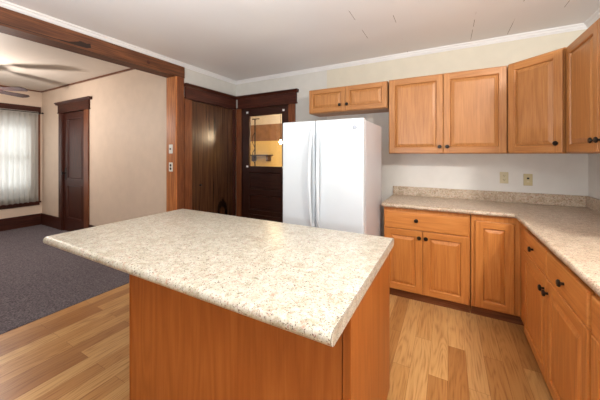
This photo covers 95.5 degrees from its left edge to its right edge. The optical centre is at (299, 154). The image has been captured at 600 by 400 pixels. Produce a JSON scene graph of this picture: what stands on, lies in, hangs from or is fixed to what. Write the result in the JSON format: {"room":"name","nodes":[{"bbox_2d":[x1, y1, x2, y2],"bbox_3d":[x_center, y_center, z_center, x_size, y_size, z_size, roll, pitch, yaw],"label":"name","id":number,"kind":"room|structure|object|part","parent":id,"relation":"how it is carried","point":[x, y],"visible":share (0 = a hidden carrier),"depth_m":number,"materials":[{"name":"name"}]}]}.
{"room":"kitchen","nodes":[
{"label":"kitchen","id":0,"kind":"room"},
{"bbox_2d":[0,86,41,218],"bbox_3d":[-6.114,0.038,3.724,0.120,2.700,3.920,0,0,28],"label":"wall","id":1,"kind":"structure","parent":0,"point":[35,99],"depth_m":5.23,"materials":[{"name":"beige paint"}]},
{"bbox_2d":[0,103,40,209],"bbox_3d":[-5.513,0.030,4.760,0.150,1.925,1.475,0,0,28],"label":"window","id":2,"kind":"structure","parent":1,"relation":"in","point":[2,105],"depth_m":5.24,"materials":[{"name":"brown wood"}]},
{"bbox_3d":[-5.513,0.953,4.760,0.150,0.080,1.475,0,0,28],"label":"sill","id":3,"kind":"part","parent":2,"relation":"part of","materials":[{"name":"brown wood"}]},
{"bbox_2d":[0,213,40,230],"bbox_3d":[-6.057,1.273,3.682,0.020,0.221,3.900,0,0,28],"label":"baseboard","id":4,"kind":"structure","parent":1,"relation":"attached to","point":[34,219],"depth_m":5.13,"materials":[{"name":"brown wood"}]},
{"bbox_2d":[1,109,43,113],"bbox_3d":[-5.452,-0.805,4.698,0.116,0.036,1.564,0,0,28],"label":"curtain rod","id":5,"kind":"object","parent":1,"relation":"attached to","point":[1,109],"visible":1,"depth_m":5.09,"materials":[{"name":"black metal"}]},
{"bbox_2d":[0,108,38,205],"bbox_3d":[-5.462,0.043,4.708,0.056,1.750,1.431,0,0,28],"label":"curtain","id":6,"kind":"object","parent":5,"relation":"hanging from","point":[18,129],"visible":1,"depth_m":5.08,"materials":[{"name":"white fabric"}]},
{"bbox_2d":[0,33,128,90],"bbox_3d":[-4.406,-1.280,2.799,4.085,0.065,4.120,0,0,28],"label":"ceiling","id":7,"kind":"structure","parent":0,"point":[24,63],"depth_m":3.82,"materials":[{"name":"paint"}]},
{"bbox_2d":[0,87,29,97],"bbox_3d":[-4.359,-0.905,3.684,1.064,0.685,1.118,0,0,28],"label":"ceiling fan","id":8,"kind":"object","parent":7,"relation":"hanging from","point":[3,90],"visible":1,"depth_m":3.86,"materials":[{"name":"gold metal"}]},
{"bbox_3d":[-3.931,-0.892,3.710,0.380,0.036,0.124,0,0,-7],"label":"blade","id":9,"kind":"part","parent":8,"relation":"part of","materials":[{"name":"wood"}]},
{"bbox_2d":[42,69,165,225],"bbox_3d":[-3.423,0.038,4.609,4.088,2.700,0.200,0,0,28],"label":"wall","id":10,"kind":"structure","parent":0,"point":[127,111],"depth_m":4.13,"materials":[{"name":"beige paint"}]},
{"bbox_2d":[41,213,57,228],"bbox_3d":[-4.791,1.273,5.225,0.775,0.221,0.020,0,0,28],"label":"baseboard","id":11,"kind":"structure","parent":10,"relation":"attached to","point":[47,220],"depth_m":5.21,"materials":[{"name":"brown wood"}]},
{"bbox_2d":[54,96,91,230],"bbox_3d":[-3.961,0.216,4.811,1.250,2.336,0.158,0,0,28],"label":"door","id":12,"kind":"structure","parent":10,"relation":"in","point":[73,114],"depth_m":4.83,"materials":[{"name":"brown wood"}]},
{"bbox_3d":[-4.274,0.348,4.933,0.058,0.220,0.065,0,0,28],"label":"knob","id":13,"kind":"part","parent":12,"relation":"part of","materials":[{"name":"black metal"}]},
{"bbox_3d":[-3.971,-0.102,4.809,0.535,1.080,0.018,0,0,28],"label":"panel","id":14,"kind":"part","parent":12,"relation":"part of","materials":[{"name":"brown wood"}]},
{"bbox_3d":[-3.971,0.848,4.809,0.535,0.600,0.018,0,0,28],"label":"panel","id":15,"kind":"part","parent":12,"relation":"part of","materials":[{"name":"brown wood"}]},
{"bbox_2d":[41,68,133,92],"bbox_3d":[-3.409,-1.237,4.475,3.920,0.020,0.022,0,0,28],"label":"trim","id":16,"kind":"structure","parent":10,"relation":"attached to","point":[129,69],"depth_m":4.47,"materials":[{"name":"brown wood"}]},
{"bbox_2d":[166,76,183,211],"bbox_3d":[-1.608,0.203,3.515,0.182,2.370,0.124,0,0,28],"label":"trim","id":17,"kind":"structure","parent":10,"relation":"attached to","point":[174,85],"depth_m":3.47,"materials":[{"name":"orange wood"}]},
{"bbox_2d":[169,162,172,171],"bbox_3d":[-1.639,0.159,3.456,0.070,0.114,0.009,0,0,28],"label":"electrical outlet","id":18,"kind":"object","parent":17,"relation":"attached to","point":[170,163],"visible":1,"depth_m":3.45,"materials":[{"name":"white plastic"}]},
{"bbox_2d":[169,144,172,152],"bbox_3d":[-1.641,-0.069,3.453,0.070,0.114,0.016,0,0,28],"label":"light switch","id":19,"kind":"object","parent":17,"relation":"attached to","point":[171,145],"visible":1,"depth_m":3.45,"materials":[{"name":"white plastic"}]},
{"bbox_2d":[184,68,235,106],"bbox_3d":[-2.288,0.108,2.253,0.150,2.560,4.980,0,0,28],"label":"wall","id":20,"kind":"structure","parent":0,"point":[192,77],"depth_m":3.90,"materials":[{"name":"grey paint"}]},
{"bbox_2d":[0,7,184,77],"bbox_3d":[-2.518,-1.053,1.812,0.184,0.142,3.986,0,0,28],"label":"trim","id":21,"kind":"structure","parent":20,"relation":"attached to","point":[13,23],"depth_m":2.54,"materials":[{"name":"brown wood"}]},
{"bbox_2d":[0,0,235,84],"bbox_3d":[-2.204,-1.149,2.207,0.042,0.046,4.980,0,0,28],"label":"trim","id":22,"kind":"structure","parent":20,"relation":"attached to","point":[5,4],"depth_m":2.66,"materials":[{"name":"white paint"}]},
{"bbox_2d":[184,83,236,215],"bbox_3d":[-1.303,0.233,3.977,0.178,2.310,0.978,0,0,28],"label":"door","id":23,"kind":"structure","parent":20,"relation":"in","point":[209,128],"depth_m":3.91,"materials":[{"name":"brown wood"}]},
{"bbox_2d":[251,114,281,166],"bbox_3d":[-0.142,0.158,5.822,3.400,2.460,0.100,0,0,28],"label":"wall","id":24,"kind":"structure","parent":0,"point":[268,126],"depth_m":6.08,"materials":[{"name":"yellow paint"}]},
{"bbox_2d":[251,155,272,160],"bbox_3d":[-0.874,0.077,6.046,0.540,0.142,0.198,0,0,28],"label":"wall shelf","id":25,"kind":"object","parent":24,"relation":"attached to","point":[268,157],"visible":0.86,"depth_m":5.95,"materials":[{"name":"black wood"}]},
{"bbox_2d":[0,224,552,399],"bbox_3d":[-2.276,1.416,2.246,8.357,0.064,4.980,0,0,28],"label":"floor","id":26,"kind":"structure","parent":0,"point":[80,351],"depth_m":2.02,"materials":[{"name":"brown wood"}]},
{"bbox_2d":[129,253,389,399],"bbox_3d":[-0.227,0.954,1.522,1.280,0.868,0.691,0,0,28],"label":"base cabinet","id":27,"kind":"object","parent":26,"relation":"on","point":[182,346],"visible":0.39,"depth_m":1.21,"materials":[{"name":"orange wood"}]},
{"bbox_2d":[43,209,393,346],"bbox_3d":[-0.468,0.496,1.561,1.770,0.044,0.956,0,0,28],"label":"countertop","id":28,"kind":"structure","parent":27,"relation":"on","point":[309,282],"depth_m":1.22,"materials":[{"name":"beige stone"}]},
{"bbox_3d":[-0.397,0.954,1.231,1.234,0.868,0.008,0,0,28],"label":"panel","id":29,"kind":"part","parent":27,"relation":"part of","materials":[{"name":"orange wood"}]},
{"bbox_3d":[0.331,0.911,1.230,0.018,0.783,0.672,0,0,28],"label":"panel","id":30,"kind":"part","parent":27,"relation":"part of","materials":[{"name":"orange wood"}]},
{"bbox_2d":[283,118,380,235],"bbox_3d":[0.329,0.543,2.691,0.782,1.690,0.756,0,0,28],"label":"refrigerator","id":31,"kind":"object","parent":26,"relation":"on","point":[332,168],"visible":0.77,"depth_m":2.39,"materials":[{"name":"white metal"}]},
{"bbox_3d":[-0.005,0.488,2.538,0.339,1.580,0.058,0,0,28],"label":"freezer door","id":32,"kind":"part","parent":31,"relation":"part of","materials":[{"name":"white metal"}]},
{"bbox_3d":[0.097,0.223,2.431,0.032,0.930,0.078,0,0,38],"label":"handle","id":33,"kind":"part","parent":31,"relation":"part of","materials":[{"name":"white plastic"}]},
{"bbox_3d":[0.159,0.223,2.397,0.032,0.930,0.078,0,0,19],"label":"handle","id":34,"kind":"part","parent":31,"relation":"part of","materials":[{"name":"white plastic"}]},
{"bbox_3d":[0.341,0.488,2.351,0.437,1.580,0.058,0,0,28],"label":"fridge door","id":35,"kind":"part","parent":31,"relation":"part of","materials":[{"name":"white metal"}]},
{"bbox_2d":[384,207,469,312],"bbox_3d":[1.283,0.954,2.776,0.730,0.868,0.639,0,0,28],"label":"base cabinet","id":36,"kind":"object","parent":26,"relation":"on","point":[430,252],"visible":0.97,"depth_m":2.50,"materials":[{"name":"orange wood"}]},
{"bbox_3d":[0.987,1.009,2.616,0.214,0.457,0.016,0,0,28],"label":"raised panel","id":37,"kind":"part","parent":36,"relation":"part of","materials":[{"name":"orange wood"}]},
{"bbox_3d":[0.987,1.009,2.617,0.344,0.587,0.018,0,0,28],"label":"door","id":38,"kind":"part","parent":36,"relation":"part of","materials":[{"name":"orange wood"}]},
{"bbox_3d":[1.149,0.630,2.530,0.712,0.164,0.018,0,0,28],"label":"drawer","id":39,"kind":"part","parent":36,"relation":"part of","materials":[{"name":"orange wood"}]},
{"bbox_3d":[1.301,1.009,2.446,0.234,0.457,0.016,0,0,28],"label":"raised panel","id":40,"kind":"part","parent":36,"relation":"part of","materials":[{"name":"orange wood"}]},
{"bbox_3d":[1.301,1.009,2.447,0.364,0.587,0.018,0,0,28],"label":"door","id":41,"kind":"part","parent":36,"relation":"part of","materials":[{"name":"orange wood"}]},
{"bbox_2d":[470,214,523,325],"bbox_3d":[2.024,0.954,2.391,0.925,0.868,0.610,0,0,28],"label":"base cabinet","id":42,"kind":"object","parent":26,"relation":"on","point":[494,241],"visible":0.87,"depth_m":2.27,"materials":[{"name":"orange wood"}]},
{"bbox_2d":[382,186,599,295],"bbox_3d":[1.133,0.443,1.531,1.677,0.145,2.983,0,0,28],"label":"countertop","id":43,"kind":"structure","parent":42,"relation":"on","point":[568,226],"depth_m":2.31,"materials":[{"name":"beige stone"}]},
{"bbox_3d":[1.618,0.932,2.274,0.138,0.602,0.016,0,0,28],"label":"raised panel","id":44,"kind":"part","parent":42,"relation":"part of","materials":[{"name":"orange wood"}]},
{"bbox_3d":[1.619,0.932,2.275,0.268,0.732,0.018,0,0,28],"label":"door","id":45,"kind":"part","parent":42,"relation":"part of","materials":[{"name":"orange wood"}]},
{"bbox_2d":[520,222,527,323],"bbox_3d":[1.755,0.954,2.090,0.066,0.868,0.225,0,0,28],"label":"filler panel","id":46,"kind":"object","parent":26,"relation":"on","point":[522,227],"visible":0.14,"depth_m":2.14,"materials":[{"name":"orange wood"}]},
{"bbox_2d":[524,229,597,399],"bbox_3d":[1.653,0.954,1.410,0.639,0.868,1.065,0,0,28],"label":"base cabinet","id":47,"kind":"object","parent":26,"relation":"on","point":[557,303],"visible":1,"depth_m":1.40,"materials":[{"name":"orange wood"}]},
{"bbox_3d":[1.529,1.002,1.774,0.016,0.471,0.389,0,0,28],"label":"raised panel","id":48,"kind":"part","parent":47,"relation":"part of","materials":[{"name":"orange wood"}]},
{"bbox_3d":[1.530,1.002,1.774,0.018,0.601,0.519,0,0,28],"label":"door","id":49,"kind":"part","parent":47,"relation":"part of","materials":[{"name":"orange wood"}]},
{"bbox_3d":[1.530,0.623,1.774,0.018,0.150,0.519,0,0,28],"label":"drawer","id":50,"kind":"part","parent":47,"relation":"part of","materials":[{"name":"orange wood"}]},
{"bbox_3d":[1.368,0.776,1.525,0.029,0.036,0.037,0,0,28],"label":"knob","id":51,"kind":"part","parent":47,"relation":"part of","materials":[{"name":"brown metal"}]},
{"bbox_3d":[1.255,0.623,1.317,0.029,0.036,0.037,0,0,28],"label":"knob","id":52,"kind":"part","parent":47,"relation":"part of","materials":[{"name":"brown metal"}]},
{"bbox_3d":[1.427,0.916,1.532,0.019,0.793,1.065,0,0,28],"label":"frame","id":53,"kind":"part","parent":47,"relation":"part of","materials":[{"name":"orange wood"}]},
{"bbox_3d":[1.280,1.002,1.315,0.016,0.471,0.389,0,0,28],"label":"raised panel","id":54,"kind":"part","parent":47,"relation":"part of","materials":[{"name":"orange wood"}]},
{"bbox_3d":[1.281,1.002,1.315,0.018,0.601,0.519,0,0,28],"label":"door","id":55,"kind":"part","parent":47,"relation":"part of","materials":[{"name":"orange wood"}]},
{"bbox_3d":[1.281,0.623,1.315,0.018,0.150,0.519,0,0,28],"label":"drawer","id":56,"kind":"part","parent":47,"relation":"part of","materials":[{"name":"orange wood"}]},
{"bbox_2d":[591,295,599,399],"bbox_3d":[1.142,0.954,0.469,0.639,0.868,1.065,0,0,28],"label":"base cabinet","id":57,"kind":"object","parent":26,"relation":"on","point":[595,338],"visible":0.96,"depth_m":1.03,"materials":[{"name":"orange wood"}]},
{"bbox_3d":[1.019,1.002,0.832,0.018,0.601,0.519,0,0,28],"label":"door","id":58,"kind":"part","parent":57,"relation":"part of","materials":[{"name":"orange wood"}]},
{"bbox_3d":[1.019,0.623,0.832,0.018,0.150,0.519,0,0,28],"label":"drawer","id":59,"kind":"part","parent":57,"relation":"part of","materials":[{"name":"orange wood"}]},
{"bbox_2d":[4,0,599,80],"bbox_3d":[-0.434,-1.212,1.248,4.367,0.080,5.180,0,0,28],"label":"ceiling","id":60,"kind":"structure","parent":0,"point":[236,40],"depth_m":2.46,"materials":[{"name":"paint"}]},
{"bbox_2d":[236,29,587,236],"bbox_3d":[0.780,0.108,3.488,4.367,2.560,0.123,0,0,28],"label":"wall","id":61,"kind":"structure","parent":0,"point":[564,174],"depth_m":2.95,"materials":[{"name":"grey paint"}]},
{"bbox_2d":[236,88,298,222],"bbox_3d":[-0.502,0.233,4.150,1.138,2.310,0.182,0,0,28],"label":"door","id":62,"kind":"structure","parent":61,"relation":"in","point":[259,189],"depth_m":4.19,"materials":[{"name":"black wood"}]},
{"bbox_3d":[-0.531,0.405,4.141,0.610,0.275,0.018,0,0,28],"label":"panel","id":63,"kind":"part","parent":62,"relation":"part of","materials":[{"name":"black wood"}]},
{"bbox_3d":[-0.531,0.738,4.141,0.610,0.250,0.018,0,0,28],"label":"panel","id":64,"kind":"part","parent":62,"relation":"part of","materials":[{"name":"black wood"}]},
{"bbox_3d":[-0.531,1.060,4.141,0.610,0.295,0.018,0,0,28],"label":"panel","id":65,"kind":"part","parent":62,"relation":"part of","materials":[{"name":"black wood"}]},
{"bbox_2d":[309,81,388,116],"bbox_3d":[0.597,-0.655,3.315,0.950,0.295,0.359,0,0,28],"label":"upper cabinet","id":66,"kind":"object","parent":61,"relation":"attached to","point":[367,98],"visible":0.99,"depth_m":3.17,"materials":[{"name":"brown wood"}]},
{"bbox_3d":[0.323,-0.654,3.302,0.468,0.282,0.018,0,0,28],"label":"door","id":67,"kind":"part","parent":66,"relation":"part of","materials":[{"name":"brown wood"}]},
{"bbox_3d":[0.323,-0.654,3.301,0.354,0.168,0.016,0,0,28],"label":"raised panel","id":68,"kind":"part","parent":66,"relation":"part of","materials":[{"name":"brown wood"}]},
{"bbox_3d":[0.736,-0.654,3.077,0.352,0.168,0.016,0,0,28],"label":"raised panel","id":69,"kind":"part","parent":66,"relation":"part of","materials":[{"name":"brown wood"}]},
{"bbox_3d":[0.737,-0.654,3.078,0.466,0.282,0.018,0,0,28],"label":"door","id":70,"kind":"part","parent":66,"relation":"part of","materials":[{"name":"brown wood"}]},
{"bbox_2d":[236,23,587,84],"bbox_3d":[0.764,-1.149,3.406,4.117,0.046,0.042,0,0,28],"label":"trim","id":71,"kind":"structure","parent":61,"relation":"attached to","point":[581,26],"depth_m":3.01,"materials":[{"name":"white paint"}]},
{"bbox_2d":[389,66,506,153],"bbox_3d":[1.485,-0.407,2.833,1.040,0.800,0.359,0,0,28],"label":"upper cabinet","id":72,"kind":"object","parent":61,"relation":"attached to","point":[462,112],"visible":1,"depth_m":2.67,"materials":[{"name":"brown wood"}]},
{"bbox_3d":[1.192,-0.405,2.830,0.386,0.654,0.016,0,0,28],"label":"raised panel","id":73,"kind":"part","parent":72,"relation":"part of","materials":[{"name":"brown wood"}]},
{"bbox_3d":[1.193,-0.405,2.831,0.516,0.784,0.018,0,0,28],"label":"door","id":74,"kind":"part","parent":72,"relation":"part of","materials":[{"name":"brown wood"}]},
{"bbox_3d":[1.645,-0.405,2.584,0.378,0.654,0.016,0,0,28],"label":"raised panel","id":75,"kind":"part","parent":72,"relation":"part of","materials":[{"name":"brown wood"}]},
{"bbox_3d":[1.646,-0.405,2.585,0.508,0.784,0.018,0,0,28],"label":"door","id":76,"kind":"part","parent":72,"relation":"part of","materials":[{"name":"brown wood"}]},
{"bbox_2d":[500,172,507,183],"bbox_3d":[2.044,0.233,2.731,0.070,0.114,0.010,0,0,28],"label":"electrical outlet","id":77,"kind":"object","parent":61,"relation":"attached to","point":[503,175],"visible":1,"depth_m":2.73,"materials":[{"name":"beige plastic"}]},
{"bbox_2d":[523,174,532,185],"bbox_3d":[2.209,0.246,2.642,0.070,0.114,0.008,0,0,28],"label":"wall jack","id":78,"kind":"object","parent":61,"relation":"attached to","point":[527,178],"visible":1,"depth_m":2.64,"materials":[{"name":"plastic"}]},
{"bbox_2d":[507,47,599,153],"bbox_3d":[2.149,-0.407,2.311,0.634,0.800,0.644,0,0,28],"label":"upper cabinet","id":79,"kind":"object","parent":61,"relation":"attached to","point":[536,86],"visible":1,"depth_m":2.21,"materials":[{"name":"brown wood"}]},
{"bbox_3d":[1.920,-0.405,2.245,0.016,0.654,0.276,0,0,-17],"label":"raised panel","id":80,"kind":"part","parent":79,"relation":"part of","materials":[{"name":"brown wood"}]},
{"bbox_3d":[1.921,-0.405,2.245,0.018,0.784,0.406,0,0,-17],"label":"door","id":81,"kind":"part","parent":79,"relation":"part of","materials":[{"name":"brown wood"}]},
{"bbox_3d":[1.940,-0.407,2.254,0.016,0.800,0.416,0,0,-17],"label":"frame","id":82,"kind":"part","parent":79,"relation":"part of","materials":[{"name":"brown wood"}]},
{"bbox_2d":[588,154,599,198],"bbox_3d":[1.441,0.108,0.231,0.100,2.560,4.980,0,0,28],"label":"wall","id":83,"kind":"structure","parent":0,"point":[593,159],"depth_m":2.34,"materials":[{"name":"white paint"}]},
{"bbox_2d":[393,186,599,211],"bbox_3d":[1.133,0.422,1.531,1.677,0.103,2.983,0,0,28],"label":"backsplash","id":84,"kind":"structure","parent":83,"relation":"attached to","point":[592,203],"depth_m":2.72,"materials":[{"name":"beige stone"}]},
{"bbox_2d":[566,18,599,152],"bbox_3d":[1.885,-0.407,1.535,0.359,0.800,1.000,0,0,28],"label":"upper cabinet","id":85,"kind":"object","parent":83,"relation":"attached to","point":[583,54],"visible":1,"depth_m":1.78,"materials":[{"name":"brown wood"}]},
{"bbox_3d":[1.877,-0.405,1.818,0.016,0.654,0.356,0,0,28],"label":"raised panel","id":86,"kind":"part","parent":85,"relation":"part of","materials":[{"name":"brown wood"}]},
{"bbox_3d":[1.723,-0.085,1.583,0.029,0.036,0.037,0,0,28],"label":"knob","id":87,"kind":"part","parent":85,"relation":"part of","materials":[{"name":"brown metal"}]},
{"bbox_3d":[1.644,-0.405,1.386,0.018,0.784,0.488,0,0,28],"label":"door","id":88,"kind":"part","parent":85,"relation":"part of","materials":[{"name":"brown wood"}]},
{"bbox_2d":[584,8,599,27],"bbox_3d":[1.379,-1.149,0.265,0.042,0.046,4.980,0,0,28],"label":"trim","id":89,"kind":"structure","parent":83,"relation":"attached to","point":[594,17],"depth_m":2.31,"materials":[{"name":"white paint"}]},
{"bbox_3d":[-0.476,-1.042,5.206,3.400,0.060,1.700,0,0,28],"label":"ceiling","id":90,"kind":"structure","parent":0,"visible":0},
{"bbox_2d":[279,114,281,143],"bbox_3d":[-0.354,-0.599,4.970,0.052,0.826,0.052,0,0,28],"label":"light","id":91,"kind":"object","parent":90,"relation":"hanging from","point":[280,141],"visible":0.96,"depth_m":4.97,"materials":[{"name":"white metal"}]},
{"bbox_3d":[-0.476,1.418,5.206,3.400,0.060,1.700,0,0,28],"label":"floor","id":92,"kind":"structure","parent":0,"visible":0},
{"bbox_2d":[252,118,259,165],"bbox_3d":[-0.866,0.350,5.247,0.280,2.075,0.280,0,0,28],"label":"metal stand","id":93,"kind":"object","parent":92,"relation":"on","point":[254,134],"visible":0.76,"depth_m":5.24,"materials":[{"name":"black metal"}]}
]}

